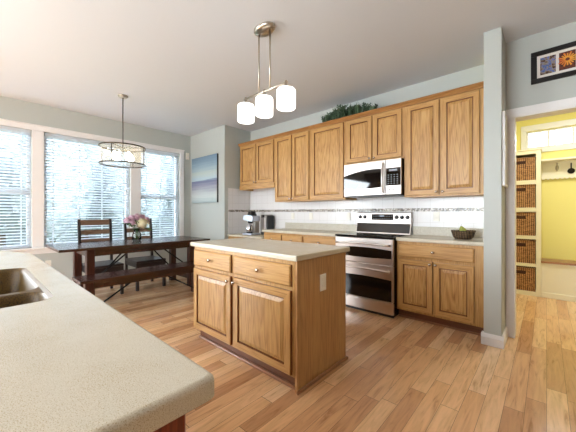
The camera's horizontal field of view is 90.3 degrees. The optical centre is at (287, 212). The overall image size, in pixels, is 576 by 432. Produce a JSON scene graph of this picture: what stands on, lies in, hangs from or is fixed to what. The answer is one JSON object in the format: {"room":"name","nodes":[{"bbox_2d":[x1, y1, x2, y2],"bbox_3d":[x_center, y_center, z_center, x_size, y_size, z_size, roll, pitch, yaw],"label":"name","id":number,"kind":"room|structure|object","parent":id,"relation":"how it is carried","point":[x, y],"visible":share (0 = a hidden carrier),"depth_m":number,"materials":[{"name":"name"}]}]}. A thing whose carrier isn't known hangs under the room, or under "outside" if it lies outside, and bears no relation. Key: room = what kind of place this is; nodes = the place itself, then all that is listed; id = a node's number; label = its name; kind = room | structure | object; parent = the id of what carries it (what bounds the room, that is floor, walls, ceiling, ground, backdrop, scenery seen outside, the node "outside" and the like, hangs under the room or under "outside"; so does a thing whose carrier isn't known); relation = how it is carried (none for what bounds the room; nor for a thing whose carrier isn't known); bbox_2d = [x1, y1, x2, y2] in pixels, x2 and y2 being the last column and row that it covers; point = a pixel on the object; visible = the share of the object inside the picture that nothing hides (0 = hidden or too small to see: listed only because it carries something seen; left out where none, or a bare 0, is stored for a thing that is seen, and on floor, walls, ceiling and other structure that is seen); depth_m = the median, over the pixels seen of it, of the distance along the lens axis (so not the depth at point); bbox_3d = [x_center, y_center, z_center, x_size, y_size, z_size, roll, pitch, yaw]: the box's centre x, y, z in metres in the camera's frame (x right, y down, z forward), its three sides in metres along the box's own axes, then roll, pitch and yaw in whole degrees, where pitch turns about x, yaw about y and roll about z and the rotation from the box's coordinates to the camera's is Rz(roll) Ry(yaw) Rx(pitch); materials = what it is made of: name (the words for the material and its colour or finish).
{"room":"kitchen","nodes":[
{"label":"kitchen","id":0,"kind":"room"},
{"bbox_2d":[0,96,190,279],"bbox_3d":[-4.414,-0.225,3.692,0.140,2.830,8.170,0,0,42],"label":"wall","id":1,"kind":"structure","parent":0,"point":[10,108],"depth_m":4.92,"materials":[{"name":"grey paint"}]},
{"bbox_2d":[0,130,30,246],"bbox_3d":[-4.257,-0.355,3.914,0.064,1.750,1.110,0,0,42],"label":"window","id":2,"kind":"structure","parent":1,"relation":"in","point":[4,130],"depth_m":4.29,"materials":[{"name":"white plastic"}]},
{"bbox_2d":[0,125,29,248],"bbox_3d":[-4.207,-0.356,3.869,0.060,1.740,1.086,0,0,42],"label":"window blind","id":3,"kind":"object","parent":2,"relation":"attached to","point":[11,130],"visible":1,"depth_m":4.15,"materials":[{"name":"white plastic"}]},
{"bbox_2d":[44,136,128,244],"bbox_3d":[-3.385,-0.355,4.885,0.060,1.750,1.220,0,0,42],"label":"window","id":4,"kind":"structure","parent":1,"relation":"in","point":[44,136],"depth_m":4.44,"materials":[{"name":"white plastic"}]},
{"bbox_2d":[44,133,128,245],"bbox_3d":[-3.333,-0.356,4.838,0.060,1.740,1.196,0,0,42],"label":"window blind","id":5,"kind":"object","parent":4,"relation":"attached to","point":[47,135],"visible":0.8,"depth_m":4.75,"materials":[{"name":"white plastic"}]},
{"bbox_2d":[0,118,184,253],"bbox_3d":[-3.393,-0.349,4.689,0.080,1.938,3.640,0,0,42],"label":"trim","id":6,"kind":"structure","parent":1,"relation":"attached to","point":[38,131],"depth_m":4.34,"materials":[{"name":"white paint"}]},
{"bbox_2d":[141,152,177,237],"bbox_3d":[-2.598,-0.355,5.754,0.064,1.750,0.775,0,0,42],"label":"window","id":7,"kind":"structure","parent":1,"relation":"in","point":[175,222],"depth_m":6.00,"materials":[{"name":"white plastic"}]},
{"bbox_2d":[141,148,178,237],"bbox_3d":[-2.547,-0.356,5.708,0.060,1.740,0.751,0,0,42],"label":"window blind","id":8,"kind":"object","parent":7,"relation":"attached to","point":[154,152],"visible":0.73,"depth_m":5.69,"materials":[{"name":"white plastic"}]},
{"bbox_2d":[191,125,250,239],"bbox_3d":[-1.387,-0.225,6.025,1.230,2.830,0.750,0,0,42],"label":"wall","id":9,"kind":"structure","parent":0,"point":[208,220],"depth_m":5.54,"materials":[{"name":"grey paint"}]},
{"bbox_2d":[192,153,217,202],"bbox_3d":[-1.678,-0.665,5.757,0.915,0.930,0.038,0,0,42],"label":"painting","id":10,"kind":"object","parent":9,"relation":"attached to","point":[205,168],"visible":1,"depth_m":5.70,"materials":[{"name":"blue fabric"}]},
{"bbox_2d":[228,188,249,233],"bbox_3d":[-0.941,-0.033,5.595,0.008,0.865,0.550,0,0,42],"label":"backsplash","id":11,"kind":"structure","parent":9,"relation":"attached to","point":[238,199],"depth_m":5.55,"materials":[{"name":"white tile"}]},
{"bbox_2d":[0,0,575,135],"bbox_3d":[-0.329,-1.680,1.442,9.220,0.080,10.500,0,0,42],"label":"ceiling","id":12,"kind":"structure","parent":0,"point":[183,67],"depth_m":2.86,"materials":[{"name":"white paint"}]},
{"bbox_2d":[98,94,145,167],"bbox_3d":[-2.309,-1.153,4.009,0.576,0.971,0.576,0,0,42],"label":"drum pendant","id":13,"kind":"object","parent":12,"relation":"hanging from","point":[114,155],"visible":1,"depth_m":3.98,"materials":[{"name":"silver metal"}]},
{"bbox_2d":[238,21,295,123],"bbox_3d":[-0.207,-1.249,2.544,0.672,0.774,0.157,0,0,42],"label":"pendant light","id":14,"kind":"object","parent":12,"relation":"hanging from","point":[286,95],"visible":1,"depth_m":2.49,"materials":[{"name":"white glass"}]},
{"bbox_2d":[95,275,575,431],"bbox_3d":[-0.329,1.220,1.442,9.220,0.060,10.500,0,0,42],"label":"floor","id":15,"kind":"structure","parent":0,"point":[399,374],"depth_m":2.04,"materials":[{"name":"brown wood"}]},
{"bbox_2d":[77,219,123,293],"bbox_3d":[-2.770,0.644,4.229,0.578,1.092,0.450,0,0,42],"label":"dining chair","id":16,"kind":"object","parent":15,"relation":"on","point":[100,266],"visible":0.61,"depth_m":4.28,"materials":[{"name":"black wood"}]},
{"bbox_2d":[0,250,213,431],"bbox_3d":[-1.460,0.733,1.023,2.702,0.914,1.004,0,0,42],"label":"countertop","id":17,"kind":"structure","parent":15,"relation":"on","point":[70,361],"depth_m":0.50,"materials":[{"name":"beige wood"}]},
{"bbox_2d":[0,268,52,307],"bbox_3d":[-1.221,0.384,0.998,0.808,0.212,0.525,0,0,42],"label":"sink","id":18,"kind":"object","parent":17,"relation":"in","point":[18,286],"visible":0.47,"depth_m":1.21,"materials":[{"name":"silver metal"}]},
{"bbox_2d":[45,236,209,294],"bbox_3d":[-2.298,0.810,4.335,0.898,0.760,2.000,0,0,42],"label":"dining table","id":19,"kind":"object","parent":15,"relation":"on","point":[92,249],"visible":0.8,"depth_m":4.02,"materials":[{"name":"brown wood"}]},
{"bbox_2d":[132,229,141,240],"bbox_3d":[-2.326,0.342,4.408,0.132,0.175,0.132,0,0,42],"label":"vase","id":20,"kind":"object","parent":19,"relation":"on","point":[133,239],"visible":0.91,"depth_m":4.40,"materials":[{"name":"clear glass"}]},
{"bbox_2d":[120,217,137,236],"bbox_3d":[-2.386,0.235,4.325,0.190,0.351,0.235,0,0,12],"label":"blossom","id":21,"kind":"object","parent":20,"relation":"in","point":[127,220],"visible":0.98,"depth_m":4.26,"materials":[{"name":"pink plant"}]},
{"bbox_2d":[125,215,138,238],"bbox_3d":[-2.357,0.218,4.360,0.196,0.384,0.165,0,0,-15],"label":"blossom","id":22,"kind":"object","parent":20,"relation":"in","point":[132,217],"visible":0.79,"depth_m":4.34,"materials":[{"name":"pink plant"}]},
{"bbox_2d":[129,220,136,232],"bbox_3d":[-2.357,0.258,4.319,0.112,0.304,0.201,0,0,-10],"label":"blossom","id":23,"kind":"object","parent":20,"relation":"in","point":[133,222],"visible":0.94,"depth_m":4.30,"materials":[{"name":"pink plant"}]},
{"bbox_2d":[130,218,151,231],"bbox_3d":[-2.231,0.243,4.404,0.335,0.334,0.185,0,0,-7],"label":"hydrangea","id":24,"kind":"object","parent":20,"relation":"in","point":[142,223],"visible":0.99,"depth_m":4.37,"materials":[{"name":"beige plant"}]},
{"bbox_2d":[72,261,194,301],"bbox_3d":[-1.794,0.960,3.729,0.359,0.460,1.585,0,0,42],"label":"bench","id":25,"kind":"object","parent":15,"relation":"on","point":[90,282],"visible":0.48,"depth_m":3.50,"materials":[{"name":"brown wood"}]},
{"bbox_2d":[123,218,165,290],"bbox_3d":[-2.351,0.644,4.693,0.578,1.092,0.450,0,0,42],"label":"dining chair","id":26,"kind":"object","parent":15,"relation":"on","point":[144,261],"visible":0.67,"depth_m":4.64,"materials":[{"name":"black wood"}]},
{"bbox_2d":[227,233,263,238],"bbox_3d":[-0.595,0.795,5.239,0.975,0.790,0.592,0,0,42],"label":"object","id":27,"kind":"object","parent":15,"relation":"on","point":[239,235],"visible":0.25,"depth_m":5.08,"materials":[{"name":"brown wood"}]},
{"bbox_2d":[242,211,259,234],"bbox_3d":[-0.670,0.184,5.224,0.273,0.430,0.220,0,0,42],"label":"coffee maker","id":28,"kind":"object","parent":27,"relation":"on","point":[251,217],"visible":1,"depth_m":5.16,"materials":[{"name":"silver metal"}]},
{"bbox_2d":[261,215,273,234],"bbox_3d":[-0.381,0.217,5.277,0.185,0.364,0.194,0,0,42],"label":"countertop appliance","id":29,"kind":"object","parent":27,"relation":"on","point":[267,221],"visible":0.67,"depth_m":5.21,"materials":[{"name":"grey metal"}]},
{"bbox_2d":[190,237,349,394],"bbox_3d":[-0.218,0.733,2.523,1.327,0.914,0.695,0,0,42],"label":"kitchen island","id":30,"kind":"object","parent":15,"relation":"on","point":[277,307],"visible":1,"depth_m":2.13,"materials":[{"name":"brown wood"}]},
{"bbox_2d":[190,237,349,261],"bbox_3d":[-0.212,0.296,2.530,1.327,0.040,0.677,0,0,42],"label":"island countertop","id":31,"kind":"structure","parent":30,"relation":"on","point":[276,249],"depth_m":2.28,"materials":[{"name":"beige stone"}]},
{"bbox_2d":[320,273,325,290],"bbox_3d":[0.256,0.508,2.093,0.006,0.120,0.074,0,0,42],"label":"outlet","id":32,"kind":"object","parent":30,"relation":"attached to","point":[322,275],"depth_m":2.09,"materials":[{"name":"white plastic"}]},
{"bbox_2d":[264,232,303,242],"bbox_3d":[0.080,0.753,4.631,0.835,0.874,0.591,0,0,42],"label":"base cabinet","id":33,"kind":"object","parent":15,"relation":"on","point":[267,235],"visible":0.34,"depth_m":4.41,"materials":[{"name":"brown wood"}]},
{"bbox_2d":[262,222,356,236],"bbox_3d":[0.296,0.243,4.442,1.438,0.143,0.584,0,0,42],"label":"countertop","id":34,"kind":"structure","parent":33,"relation":"on","point":[318,229],"depth_m":4.46,"materials":[{"name":"beige stone"}]},
{"bbox_2d":[304,235,335,244],"bbox_3d":[0.609,0.753,4.154,0.584,0.874,0.591,0,0,42],"label":"base cabinet","id":35,"kind":"object","parent":15,"relation":"on","point":[326,240],"visible":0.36,"depth_m":3.95,"materials":[{"name":"brown wood"}]},
{"bbox_2d":[335,212,411,317],"bbox_3d":[1.081,0.590,3.662,0.762,1.200,0.674,0,0,42],"label":"range","id":36,"kind":"object","parent":15,"relation":"on","point":[371,260],"visible":0.85,"depth_m":3.44,"materials":[{"name":"silver metal"}]},
{"bbox_2d":[335,232,407,238],"bbox_3d":[1.073,0.285,3.652,0.762,0.024,0.539,0,0,42],"label":"cooktop","id":37,"kind":"object","parent":36,"relation":"in","point":[352,235],"depth_m":3.61,"materials":[{"name":"black glass"}]},
{"bbox_2d":[397,241,483,335],"bbox_3d":[1.710,0.753,3.161,0.830,0.874,0.591,0,0,42],"label":"base cabinet","id":38,"kind":"object","parent":15,"relation":"on","point":[442,285],"visible":0.94,"depth_m":2.94,"materials":[{"name":"brown wood"}]},
{"bbox_2d":[396,226,483,245],"bbox_3d":[1.715,0.243,3.163,0.834,0.143,0.584,0,0,42],"label":"countertop","id":39,"kind":"structure","parent":38,"relation":"on","point":[440,235],"depth_m":3.18,"materials":[{"name":"beige stone"}]},
{"bbox_2d":[451,230,475,238],"bbox_3d":[1.858,0.230,3.038,0.228,0.092,0.228,0,0,42],"label":"fruit basket","id":40,"kind":"object","parent":39,"relation":"on","point":[468,234],"visible":0.94,"depth_m":2.96,"materials":[{"name":"wicker"}]},
{"bbox_2d":[516,148,541,296],"bbox_3d":[3.514,0.139,4.322,0.478,2.103,0.370,0,0,42],"label":"tower","id":41,"kind":"object","parent":15,"relation":"on","point":[536,152],"visible":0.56,"depth_m":4.07,"materials":[{"name":"beige paint"}]},
{"bbox_2d":[516,265,535,291],"bbox_3d":[3.500,0.962,4.311,0.357,0.334,0.305,0,0,42],"label":"wicker basket","id":42,"kind":"object","parent":41,"relation":"on","point":[525,275],"visible":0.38,"depth_m":4.17,"materials":[{"name":"brown wicker"}]},
{"bbox_2d":[516,239,535,263],"bbox_3d":[3.500,0.562,4.311,0.357,0.334,0.305,0,0,42],"label":"wicker basket","id":43,"kind":"object","parent":41,"relation":"on","point":[525,248],"visible":0.56,"depth_m":4.17,"materials":[{"name":"brown wicker"}]},
{"bbox_2d":[516,184,535,207],"bbox_3d":[3.500,-0.243,4.311,0.357,0.334,0.305,0,0,42],"label":"wicker basket","id":44,"kind":"object","parent":41,"relation":"on","point":[525,194],"visible":0.54,"depth_m":4.16,"materials":[{"name":"brown wicker"}]},
{"bbox_2d":[516,212,535,235],"bbox_3d":[3.500,0.162,4.311,0.357,0.334,0.305,0,0,42],"label":"wicker basket","id":45,"kind":"object","parent":41,"relation":"on","point":[525,221],"visible":0.57,"depth_m":4.16,"materials":[{"name":"brown wicker"}]},
{"bbox_2d":[516,156,535,180],"bbox_3d":[3.500,-0.638,4.311,0.357,0.334,0.305,0,0,42],"label":"wicker basket","id":46,"kind":"object","parent":41,"relation":"on","point":[526,166],"visible":0.5,"depth_m":4.16,"materials":[{"name":"brown wicker"}]},
{"bbox_2d":[516,150,535,157],"bbox_3d":[3.510,-0.870,4.322,0.357,0.050,0.340,0,0,42],"label":"shelf","id":47,"kind":"object","parent":41,"relation":"attached to","point":[521,153],"depth_m":4.18,"materials":[{"name":"beige paint"}]},
{"bbox_2d":[516,180,535,184],"bbox_3d":[3.510,-0.440,4.322,0.357,0.060,0.340,0,0,42],"label":"shelf","id":48,"kind":"object","parent":41,"relation":"attached to","point":[524,182],"depth_m":4.15,"materials":[{"name":"beige paint"}]},
{"bbox_2d":[516,208,535,211],"bbox_3d":[3.510,-0.045,4.322,0.357,0.060,0.340,0,0,42],"label":"shelf","id":49,"kind":"object","parent":41,"relation":"attached to","point":[517,209],"depth_m":4.15,"materials":[{"name":"beige paint"}]},
{"bbox_2d":[516,235,535,238],"bbox_3d":[3.510,0.355,4.322,0.357,0.050,0.340,0,0,42],"label":"shelf","id":50,"kind":"object","parent":41,"relation":"attached to","point":[517,236],"depth_m":4.16,"materials":[{"name":"beige paint"}]},
{"bbox_2d":[516,262,535,266],"bbox_3d":[3.510,0.752,4.322,0.357,0.045,0.340,0,0,42],"label":"shelf","id":51,"kind":"object","parent":41,"relation":"attached to","point":[517,263],"depth_m":4.15,"materials":[{"name":"beige paint"}]},
{"bbox_2d":[516,289,535,295],"bbox_3d":[3.510,1.160,4.322,0.357,0.060,0.340,0,0,42],"label":"shelf","id":52,"kind":"object","parent":41,"relation":"attached to","point":[524,292],"depth_m":4.15,"materials":[{"name":"beige paint"}]},
{"bbox_2d":[541,258,575,301],"bbox_3d":[4.244,0.934,3.664,1.506,0.512,0.370,0,0,42],"label":"bench","id":53,"kind":"object","parent":15,"relation":"on","point":[558,276],"visible":1,"depth_m":3.93,"materials":[{"name":"beige paint"}]},
{"bbox_2d":[251,64,483,197],"bbox_3d":[0.777,-0.225,4.497,4.030,2.830,0.120,0,0,42],"label":"wall","id":54,"kind":"structure","parent":0,"point":[473,75],"depth_m":3.78,"materials":[{"name":"grey paint"}]},
{"bbox_2d":[240,139,274,190],"bbox_3d":[-0.482,-0.856,5.287,0.933,0.848,0.370,0,0,42],"label":"upper cabinet","id":55,"kind":"object","parent":54,"relation":"attached to","point":[257,160],"visible":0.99,"depth_m":5.14,"materials":[{"name":"brown wood"}]},
{"bbox_2d":[238,81,483,146],"bbox_3d":[0.630,-1.288,4.290,3.948,0.051,0.361,0,0,42],"label":"crown molding","id":56,"kind":"structure","parent":55,"relation":"attached to","point":[479,85],"depth_m":3.60,"materials":[{"name":"brown wood"}]},
{"bbox_2d":[321,102,377,121],"bbox_3d":[0.866,-1.426,4.078,0.864,0.225,0.339,0,0,42],"label":"greenery","id":57,"kind":"object","parent":56,"relation":"on","point":[341,112],"visible":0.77,"depth_m":4.01,"materials":[{"name":"plant"}]},
{"bbox_2d":[275,130,315,201],"bbox_3d":[0.148,-0.733,4.719,0.758,1.095,0.370,0,0,42],"label":"upper cabinet","id":58,"kind":"object","parent":54,"relation":"attached to","point":[292,152],"visible":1,"depth_m":4.58,"materials":[{"name":"brown wood"}]},
{"bbox_2d":[310,121,356,200],"bbox_3d":[0.667,-0.733,4.272,0.608,1.095,0.339,0,0,42],"label":"upper cabinet","id":59,"kind":"object","parent":54,"relation":"attached to","point":[327,143],"visible":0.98,"depth_m":4.13,"materials":[{"name":"brown wood"}]},
{"bbox_2d":[228,208,483,211],"bbox_3d":[0.549,-0.037,4.246,4.012,0.041,0.542,0,0,42],"label":"trim","id":60,"kind":"structure","parent":54,"relation":"attached to","point":[390,209],"depth_m":4.05,"materials":[{"name":"tile"}]},
{"bbox_2d":[250,188,483,234],"bbox_3d":[0.734,-0.045,4.450,4.012,0.890,0.008,0,0,42],"label":"backsplash","id":61,"kind":"structure","parent":54,"relation":"attached to","point":[264,198],"depth_m":4.14,"materials":[{"name":"white tile"}]},
{"bbox_2d":[346,107,403,164],"bbox_3d":[1.180,-0.968,3.788,0.798,0.625,0.370,0,0,42],"label":"upper cabinet","id":62,"kind":"object","parent":54,"relation":"attached to","point":[380,136],"visible":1,"depth_m":3.63,"materials":[{"name":"brown wood"}]},
{"bbox_2d":[344,158,403,197],"bbox_3d":[1.159,-0.428,3.759,0.770,0.439,0.436,0,0,42],"label":"microwave","id":63,"kind":"object","parent":62,"relation":"attached to","point":[383,178],"visible":1,"depth_m":3.60,"materials":[{"name":"silver metal"}]},
{"bbox_2d":[433,212,439,220],"bbox_3d":[1.800,0.045,3.473,0.070,0.114,0.008,0,0,42],"label":"wall outlet","id":64,"kind":"object","parent":54,"relation":"attached to","point":[436,215],"visible":1,"depth_m":3.47,"materials":[{"name":"white plastic"}]},
{"bbox_2d":[404,88,483,197],"bbox_3d":[1.785,-0.733,3.242,0.828,1.095,0.370,0,0,42],"label":"upper cabinet","id":65,"kind":"object","parent":54,"relation":"attached to","point":[444,137],"visible":0.98,"depth_m":3.11,"materials":[{"name":"brown wood"}]},
{"bbox_2d":[484,27,505,335],"bbox_3d":[1.984,-0.225,2.735,0.133,2.830,0.460,0,0,42],"label":"wall","id":66,"kind":"structure","parent":0,"point":[494,40],"depth_m":2.56,"materials":[{"name":"grey paint"}]},
{"bbox_2d":[481,326,507,348],"bbox_3d":[1.936,1.139,2.682,0.169,0.102,0.363,0,0,42],"label":"baseboard","id":67,"kind":"structure","parent":66,"relation":"attached to","point":[488,339],"depth_m":2.56,"materials":[{"name":"white paint"}]},
{"bbox_2d":[502,111,507,187],"bbox_3d":[1.997,-0.570,2.633,0.022,0.660,0.285,0,0,42],"label":"board","id":68,"kind":"object","parent":66,"relation":"attached to","point":[504,115],"visible":1,"depth_m":2.53,"materials":[{"name":"white paint"}]},
{"bbox_2d":[506,21,575,109],"bbox_3d":[3.481,-0.225,1.614,3.592,2.830,0.120,0,0,42],"label":"wall","id":69,"kind":"structure","parent":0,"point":[520,92],"depth_m":2.65,"materials":[{"name":"grey paint"}]},
{"bbox_2d":[506,97,575,337],"bbox_3d":[2.551,0.101,2.450,1.090,2.178,0.163,0,0,42],"label":"door frame","id":70,"kind":"structure","parent":69,"relation":"attached to","point":[568,105],"depth_m":2.72,"materials":[{"name":"white paint"}]},
{"bbox_2d":[531,41,575,84],"bbox_3d":[2.508,-1.321,2.396,0.726,0.287,0.022,0,0,42],"label":"picture frame","id":71,"kind":"object","parent":69,"relation":"attached to","point":[557,62],"visible":1,"depth_m":2.53,"materials":[{"name":"black wood"}]},
{"bbox_2d":[540,54,555,74],"bbox_3d":[2.325,-1.321,2.562,0.104,0.153,0.003,0,0,42],"label":"print","id":72,"kind":"object","parent":71,"relation":"attached to","point":[547,61],"depth_m":2.56},
{"bbox_2d":[559,49,575,70],"bbox_3d":[2.417,-1.321,2.479,0.104,0.153,0.003,0,0,42],"label":"print","id":73,"kind":"object","parent":71,"relation":"attached to","point":[567,57],"depth_m":2.48},
{"bbox_2d":[516,112,575,260],"bbox_3d":[4.181,-0.225,4.053,2.220,2.830,0.120,0,0,42],"label":"wall","id":74,"kind":"structure","parent":0,"point":[558,196],"depth_m":4.19,"materials":[{"name":"yellow paint"}]},
{"bbox_2d":[521,118,575,151],"bbox_3d":[4.078,-1.123,4.099,1.155,0.425,0.090,0,0,42],"label":"window","id":75,"kind":"structure","parent":74,"relation":"in","point":[524,130],"depth_m":4.25,"materials":[{"name":"white paint"}]},
{"bbox_2d":[541,156,575,179],"bbox_3d":[4.295,-0.630,3.721,1.506,0.284,0.220,0,0,42],"label":"coat rack","id":76,"kind":"object","parent":74,"relation":"attached to","point":[552,168],"visible":1,"depth_m":4.15,"materials":[{"name":"beige paint"}]},
{"bbox_2d":[567,163,574,173],"bbox_3d":[4.017,-0.633,4.064,0.080,0.154,0.022,0,0,42],"label":"hook","id":77,"kind":"object","parent":76,"relation":"hanging from","point":[570,170],"visible":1,"depth_m":4.06,"materials":[{"name":"black metal"}]},
{"bbox_2d":[567,168,574,173],"bbox_3d":[4.017,-0.595,4.064,0.080,0.079,0.022,0,0,42],"label":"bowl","id":78,"kind":"object","parent":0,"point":[571,170],"depth_m":4.06,"materials":[{"name":"black metal"}]},
{"label":"outside","id":79,"kind":"structure","parent":0,"visible":0},
{"bbox_3d":[-21.093,1.665,25.759,54.170,0.050,90.000,0,0,42],"label":"ground","id":80,"kind":"structure","parent":79,"visible":0},
{"bbox_2d":[0,132,23,245],"bbox_3d":[-11.656,-1.465,11.574,2.792,6.222,2.798,0,0,42],"label":"tree","id":81,"kind":"object","parent":80,"relation":"on","point":[0,132],"visible":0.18,"depth_m":11.05,"materials":[{"name":"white plant"}]},
{"bbox_2d":[3,135,99,242],"bbox_3d":[-8.559,-0.904,10.506,2.752,5.104,2.734,0,0,42],"label":"tree","id":82,"kind":"object","parent":80,"relation":"on","point":[18,135],"visible":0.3,"depth_m":9.94,"materials":[{"name":"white plant"}]},
{"bbox_2d":[6,213,173,245],"bbox_3d":[-10.416,0.541,16.822,1.495,2.479,17.238,0,0,42],"label":"hedge","id":83,"kind":"object","parent":80,"relation":"on","point":[164,219],"visible":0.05,"depth_m":16.45,"materials":[{"name":"green plant"}]},
{"bbox_2d":[72,145,110,237],"bbox_3d":[-9.625,-1.412,13.518,2.809,6.118,2.824,0,0,42],"label":"tree","id":84,"kind":"object","parent":80,"relation":"on","point":[88,145],"visible":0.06,"depth_m":13.12,"materials":[{"name":"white plant"}]},
{"bbox_2d":[103,148,169,234],"bbox_3d":[-6.442,-1.274,12.278,2.584,5.842,2.569,0,0,42],"label":"tree","id":85,"kind":"object","parent":80,"relation":"on","point":[109,148],"visible":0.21,"depth_m":11.58,"materials":[{"name":"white plant"}]},
{"bbox_2d":[164,157,173,226],"bbox_3d":[-5.000,-0.989,14.619,2.734,5.272,2.704,0,0,42],"label":"tree","id":86,"kind":"object","parent":80,"relation":"on","point":[172,220],"visible":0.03,"depth_m":13.69,"materials":[{"name":"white plant"}]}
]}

